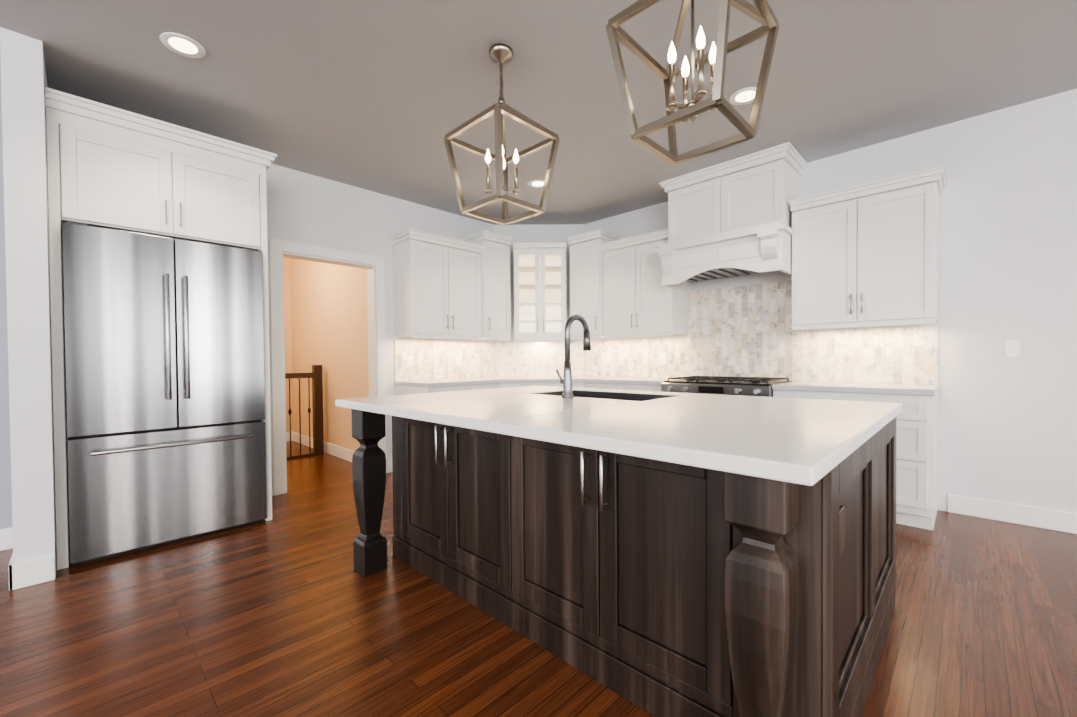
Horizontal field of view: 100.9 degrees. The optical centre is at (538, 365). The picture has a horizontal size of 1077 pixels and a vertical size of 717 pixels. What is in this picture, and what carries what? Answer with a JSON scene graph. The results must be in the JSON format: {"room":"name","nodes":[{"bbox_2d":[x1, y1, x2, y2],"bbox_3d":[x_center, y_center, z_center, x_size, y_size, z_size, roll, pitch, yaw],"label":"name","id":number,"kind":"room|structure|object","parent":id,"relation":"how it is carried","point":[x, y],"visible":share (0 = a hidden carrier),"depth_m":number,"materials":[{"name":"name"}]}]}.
{"room":"kitchen","nodes":[
{"label":"kitchen","id":0,"kind":"room"},
{"bbox_2d":[0,27,56,578],"bbox_3d":[-2.861,-0.276,2.520,0.770,2.780,0.140,0,1,44],"label":"wall","id":1,"kind":"structure","parent":0,"point":[23,78],"depth_m":2.25,"materials":[{"name":"white paint"}]},
{"bbox_2d":[8,532,27,590],"bbox_3d":[-2.887,1.050,2.466,0.756,0.130,0.015,0,1,44],"label":"baseboard","id":2,"kind":"structure","parent":1,"relation":"attached to","point":[15,570],"depth_m":2.22,"materials":[{"name":"white wood"}]},
{"bbox_2d":[0,57,494,528],"bbox_3d":[-3.651,-0.727,2.363,0.150,3.700,10.650,0,1,44],"label":"wall","id":3,"kind":"structure","parent":0,"point":[307,209],"depth_m":4.05,"materials":[{"name":"white paint"}]},
{"bbox_2d":[0,527,12,550],"bbox_3d":[-5.226,1.096,0.629,0.015,0.130,5.909,0,1,44],"label":"baseboard","id":4,"kind":"structure","parent":3,"relation":"attached to","point":[6,533],"depth_m":2.69,"materials":[{"name":"white wood"}]},
{"bbox_2d":[269,238,386,495],"bbox_3d":[-1.939,0.008,4.133,0.190,2.150,1.010,0,1,44],"label":"door frame","id":5,"kind":"structure","parent":3,"relation":"attached to","point":[376,336],"depth_m":3.85,"materials":[{"name":"white wood"}]},
{"bbox_2d":[388,228,483,339],"bbox_3d":[-1.048,-0.788,4.651,0.398,1.028,0.900,0,1,44],"label":"upper cabinet","id":6,"kind":"object","parent":3,"relation":"attached to","point":[437,285],"visible":1,"depth_m":4.47,"materials":[{"name":"white wood"}]},
{"bbox_2d":[458,230,512,340],"bbox_3d":[-0.598,-0.868,5.064,0.468,1.168,0.418,0,1,44],"label":"upper cabinet","id":7,"kind":"object","parent":3,"relation":"attached to","point":[495,292],"visible":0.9,"depth_m":4.93,"materials":[{"name":"white wood"}]},
{"bbox_2d":[283,257,292,431],"bbox_3d":[-4.019,-0.314,5.864,0.150,2.780,6.150,0,1,44],"label":"wall","id":8,"kind":"structure","parent":0,"point":[287,312],"depth_m":6.26,"materials":[{"name":"beige paint"}]},
{"bbox_2d":[286,432,291,441],"bbox_3d":[-4.741,1.030,5.007,0.016,0.130,3.630,0,1,44],"label":"baseboard","id":9,"kind":"structure","parent":8,"relation":"attached to","point":[287,433],"depth_m":6.26,"materials":[{"name":"white wood"}]},
{"bbox_2d":[290,258,368,450],"bbox_3d":[-2.538,-0.321,5.452,2.550,2.780,0.120,0,1,44],"label":"wall","id":10,"kind":"structure","parent":0,"point":[329,316],"depth_m":5.33,"materials":[{"name":"beige paint"}]},
{"bbox_2d":[292,432,354,461],"bbox_3d":[-2.563,1.005,5.412,2.520,0.130,0.016,0,1,44],"label":"baseboard","id":11,"kind":"structure","parent":10,"relation":"attached to","point":[340,452],"depth_m":5.34,"materials":[{"name":"white wood"}]},
{"bbox_2d":[0,441,1076,716],"bbox_3d":[-0.834,1.167,-0.325,13.350,0.060,10.650,0,1,44],"label":"floor","id":12,"kind":"structure","parent":0,"point":[286,611],"depth_m":1.82,"materials":[{"name":"brown wood"}]},
{"bbox_2d":[45,87,276,569],"bbox_3d":[-2.456,-0.189,2.993,0.688,2.585,1.096,0,1,44],"label":"tall cabinet","id":13,"kind":"object","parent":12,"relation":"on","point":[111,167],"visible":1,"depth_m":2.65,"materials":[{"name":"white wood"}]},
{"bbox_2d":[61,221,266,564],"bbox_3d":[-2.445,0.153,2.956,0.702,1.902,0.950,0,1,44],"label":"refrigerator","id":14,"kind":"object","parent":12,"relation":"on","point":[164,384],"visible":1,"depth_m":2.68,"materials":[{"name":"grey metal"}]},
{"bbox_2d":[285,365,323,458],"bbox_3d":[-3.429,0.550,4.574,0.090,1.080,2.290,0,1,44],"label":"stair railing","id":15,"kind":"object","parent":12,"relation":"on","point":[315,375],"visible":0.17,"depth_m":5.31,"materials":[{"name":"brown wood"}]},
{"bbox_2d":[351,409,386,576],"bbox_3d":[-0.909,0.662,2.390,0.130,0.874,0.130,0,1,44],"label":"kitchen island corner leg","id":16,"kind":"object","parent":12,"relation":"on","point":[369,488],"visible":0.94,"depth_m":2.35,"materials":[{"name":"black"}]},
{"bbox_2d":[395,384,498,394],"bbox_3d":[-0.922,0.630,4.597,0.664,0.874,0.850,0,1,44],"label":"base cabinet","id":17,"kind":"object","parent":12,"relation":"on","point":[402,390],"visible":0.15,"depth_m":4.34,"materials":[{"name":"white wood"}]},
{"bbox_2d":[498,383,585,387],"bbox_3d":[0.032,0.614,5.148,1.266,0.874,1.266,0,1,44],"label":"base cabinet","id":18,"kind":"object","parent":12,"relation":"on","point":[506,385],"visible":0.08,"depth_m":4.53,"materials":[{"name":"white wood"}]},
{"bbox_2d":[394,377,541,387],"bbox_3d":[-0.717,0.169,4.701,0.810,0.040,1.320,0,1,44],"label":"countertop","id":19,"kind":"structure","parent":18,"relation":"on","point":[481,380],"depth_m":4.45,"materials":[{"name":"grey stone"}]},
{"bbox_2d":[509,376,680,384],"bbox_3d":[0.349,0.158,4.814,2.184,0.040,1.288,0,1,44],"label":"countertop","id":20,"kind":"structure","parent":18,"relation":"on","point":[545,379],"depth_m":4.68,"materials":[{"name":"grey stone"}]},
{"bbox_2d":[585,383,660,391],"bbox_3d":[1.026,0.613,4.603,0.916,0.874,0.664,0,1,44],"label":"base cabinet","id":21,"kind":"object","parent":12,"relation":"on","point":[626,387],"visible":0.1,"depth_m":4.37,"materials":[{"name":"white wood"}]},
{"bbox_2d":[392,416,895,716],"bbox_3d":[0.338,0.653,2.229,2.150,0.874,1.430,0,1,44],"label":"base cabinet","id":22,"kind":"object","parent":12,"relation":"on","point":[655,588],"visible":0.83,"depth_m":1.43,"materials":[{"name":"brown wood"}]},
{"bbox_2d":[335,386,901,485],"bbox_3d":[0.253,0.196,2.214,2.290,0.040,1.580,0,1,44],"label":"countertop","id":23,"kind":"structure","parent":22,"relation":"on","point":[806,442],"depth_m":1.48,"materials":[{"name":"white stone"}]},
{"bbox_2d":[556,314,590,397],"bbox_3d":[0.199,-0.058,2.514,0.114,0.460,0.230,0,1,44],"label":"island faucet","id":24,"kind":"object","parent":23,"relation":"on","point":[566,381],"visible":1,"depth_m":2.43,"materials":[{"name":"silver metal"}]},
{"bbox_2d":[533,390,674,400],"bbox_3d":[0.368,0.301,2.627,0.824,0.256,0.454,0,1,44],"label":"island sink","id":25,"kind":"object","parent":23,"relation":"in","point":[617,396],"visible":0.04,"depth_m":2.82,"materials":[{"name":"grey metal"}]},
{"bbox_2d":[661,376,792,396],"bbox_3d":[1.653,0.582,3.933,0.910,0.946,0.728,0,1,44],"label":"gas range","id":26,"kind":"object","parent":12,"relation":"on","point":[746,386],"visible":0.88,"depth_m":3.72,"materials":[{"name":"silver metal"}]},
{"bbox_2d":[773,390,937,530],"bbox_3d":[2.346,0.620,3.323,0.926,0.874,0.664,0,1,44],"label":"base cabinet","id":27,"kind":"object","parent":12,"relation":"on","point":[916,460],"visible":0.25,"depth_m":2.88,"materials":[{"name":"white wood"}]},
{"bbox_2d":[772,381,939,395],"bbox_3d":[2.355,0.162,3.322,0.938,0.040,0.638,0,1,44],"label":"countertop","id":28,"kind":"structure","parent":27,"relation":"on","point":[902,389],"depth_m":3.13,"materials":[{"name":"grey stone"}]},
{"bbox_2d":[0,0,1076,224],"bbox_3d":[1.198,-1.751,1.756,13.350,0.120,4.740,0,1,44],"label":"ceiling","id":29,"kind":"structure","parent":0,"point":[384,97],"depth_m":2.61,"materials":[{"name":"grey paint"}]},
{"bbox_2d":[160,32,205,57],"bbox_3d":[-1.855,-1.669,2.321,0.190,0.006,0.190,0,1,44],"label":"recessed light","id":30,"kind":"object","parent":29,"relation":"in","point":[182,45],"visible":1,"depth_m":2.32,"materials":[{"name":"white plastic"}]},
{"bbox_2d":[444,44,559,224],"bbox_3d":[-0.198,-1.256,2.395,0.444,0.860,0.444,0,1,44],"label":"pendant lantern","id":31,"kind":"object","parent":29,"relation":"hanging from","point":[500,54],"visible":1,"depth_m":2.38,"materials":[{"name":"silver metal"}]},
{"bbox_2d":[528,180,544,187],"bbox_3d":[-0.003,-1.712,4.188,0.190,0.006,0.190,0,1,44],"label":"recessed light","id":32,"kind":"object","parent":29,"relation":"in","point":[536,183],"visible":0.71,"depth_m":4.18,"materials":[{"name":"white"}]},
{"bbox_2d":[606,0,778,164],"bbox_3d":[0.554,-1.251,1.597,0.444,0.860,0.444,0,1,44],"label":"pendant lantern","id":33,"kind":"object","parent":29,"relation":"hanging from","point":[762,13],"visible":1,"depth_m":1.59,"materials":[{"name":"silver metal"}]},
{"bbox_2d":[729,87,756,104],"bbox_3d":[1.312,-1.704,2.815,0.190,0.006,0.190,0,1,44],"label":"recessed light","id":34,"kind":"object","parent":29,"relation":"in","point":[744,96],"visible":0.75,"depth_m":2.81,"materials":[{"name":"white"}]},
{"bbox_2d":[494,224,583,376],"bbox_3d":[0.018,-0.343,5.481,0.780,2.780,0.780,0,1,44],"label":"wall","id":35,"kind":"structure","parent":0,"point":[539,233],"depth_m":5.47,"materials":[{"name":"white paint"}]},
{"bbox_2d":[513,242,565,340],"bbox_3d":[0.017,-0.846,5.258,0.600,1.108,0.428,-1,1,-1],"label":"upper cabinet","id":36,"kind":"object","parent":35,"relation":"attached to","point":[539,291],"visible":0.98,"depth_m":5.11,"materials":[{"name":"white wood"}]},
{"bbox_2d":[584,89,1076,512],"bbox_3d":[3.827,-0.793,2.425,10.500,3.700,0.150,0,1,44],"label":"wall","id":37,"kind":"structure","parent":0,"point":[1007,270],"depth_m":3.01,"materials":[{"name":"white paint"}]},
{"bbox_2d":[567,229,623,339],"bbox_3d":[0.654,-0.879,5.066,0.468,1.168,0.468,0,1,44],"label":"upper cabinet","id":38,"kind":"object","parent":37,"relation":"attached to","point":[586,280],"visible":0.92,"depth_m":4.92,"materials":[{"name":"white wood"}]},
{"bbox_2d":[600,228,687,338],"bbox_3d":[1.103,-0.807,4.682,0.807,1.028,0.398,0,1,44],"label":"upper cabinet","id":39,"kind":"object","parent":37,"relation":"attached to","point":[640,300],"visible":0.83,"depth_m":4.54,"materials":[{"name":"white wood"}]},
{"bbox_2d":[394,280,937,384],"bbox_3d":[0.718,-0.293,3.868,4.028,0.881,2.118,0,1,44],"label":"tile backsplash","id":40,"kind":"structure","parent":37,"relation":"attached to","point":[743,331],"depth_m":4.26,"materials":[{"name":"tile"}]},
{"bbox_2d":[407,355,412,366],"bbox_3d":[-1.335,-0.050,4.626,0.006,0.115,0.070,0,1,44],"label":"electrical outlet plate","id":41,"kind":"object","parent":40,"relation":"attached to","point":[409,357],"depth_m":4.62,"materials":[{"name":"white plastic"}]},
{"bbox_2d":[455,355,460,365],"bbox_3d":[-0.918,-0.059,5.056,0.006,0.115,0.070,0,1,44],"label":"electrical outlet plate","id":42,"kind":"object","parent":40,"relation":"attached to","point":[457,357],"depth_m":5.05,"materials":[{"name":"white plastic"}]},
{"bbox_2d":[606,354,610,363],"bbox_3d":[0.826,-0.077,5.224,0.070,0.115,0.007,0,1,44],"label":"electrical outlet plate","id":43,"kind":"object","parent":40,"relation":"attached to","point":[608,356],"depth_m":5.22,"materials":[{"name":"white plastic"}]},
{"bbox_2d":[660,353,665,363],"bbox_3d":[1.329,-0.074,4.737,0.070,0.115,0.007,0,1,44],"label":"electrical outlet plate","id":44,"kind":"object","parent":40,"relation":"attached to","point":[662,355],"depth_m":4.74,"materials":[{"name":"white plastic"}]},
{"bbox_2d":[863,350,873,363],"bbox_3d":[2.600,-0.068,3.505,0.070,0.115,0.007,0,1,44],"label":"electrical outlet plate","id":45,"kind":"object","parent":40,"relation":"attached to","point":[868,355],"depth_m":3.50,"materials":[{"name":"white plastic"}]},
{"bbox_2d":[655,142,806,291],"bbox_3d":[1.671,-1.235,3.941,1.104,0.978,0.656,0,1,44],"label":"range hood","id":46,"kind":"object","parent":37,"relation":"attached to","point":[730,218],"visible":0.94,"depth_m":3.75,"materials":[{"name":"white wood"}]},
{"bbox_2d":[790,165,947,329],"bbox_3d":[2.465,-0.801,3.360,0.917,1.028,0.398,0,1,44],"label":"upper cabinet","id":47,"kind":"object","parent":37,"relation":"attached to","point":[864,254],"visible":1,"depth_m":3.22,"materials":[{"name":"white wood"}]},
{"bbox_2d":[1005,340,1019,356],"bbox_3d":[3.168,-0.115,2.970,0.070,0.115,0.006,0,1,44],"label":"electrical outlet plate","id":48,"kind":"object","parent":37,"relation":"attached to","point":[1012,348],"depth_m":2.97,"materials":[{"name":"white plastic"}]},
{"bbox_2d":[948,494,1076,533],"bbox_3d":[5.251,1.000,0.968,6.415,0.130,0.015,0,1,44],"label":"baseboard","id":49,"kind":"structure","parent":37,"relation":"attached to","point":[1063,521],"depth_m":2.97,"materials":[{"name":"white wood"}]}
]}

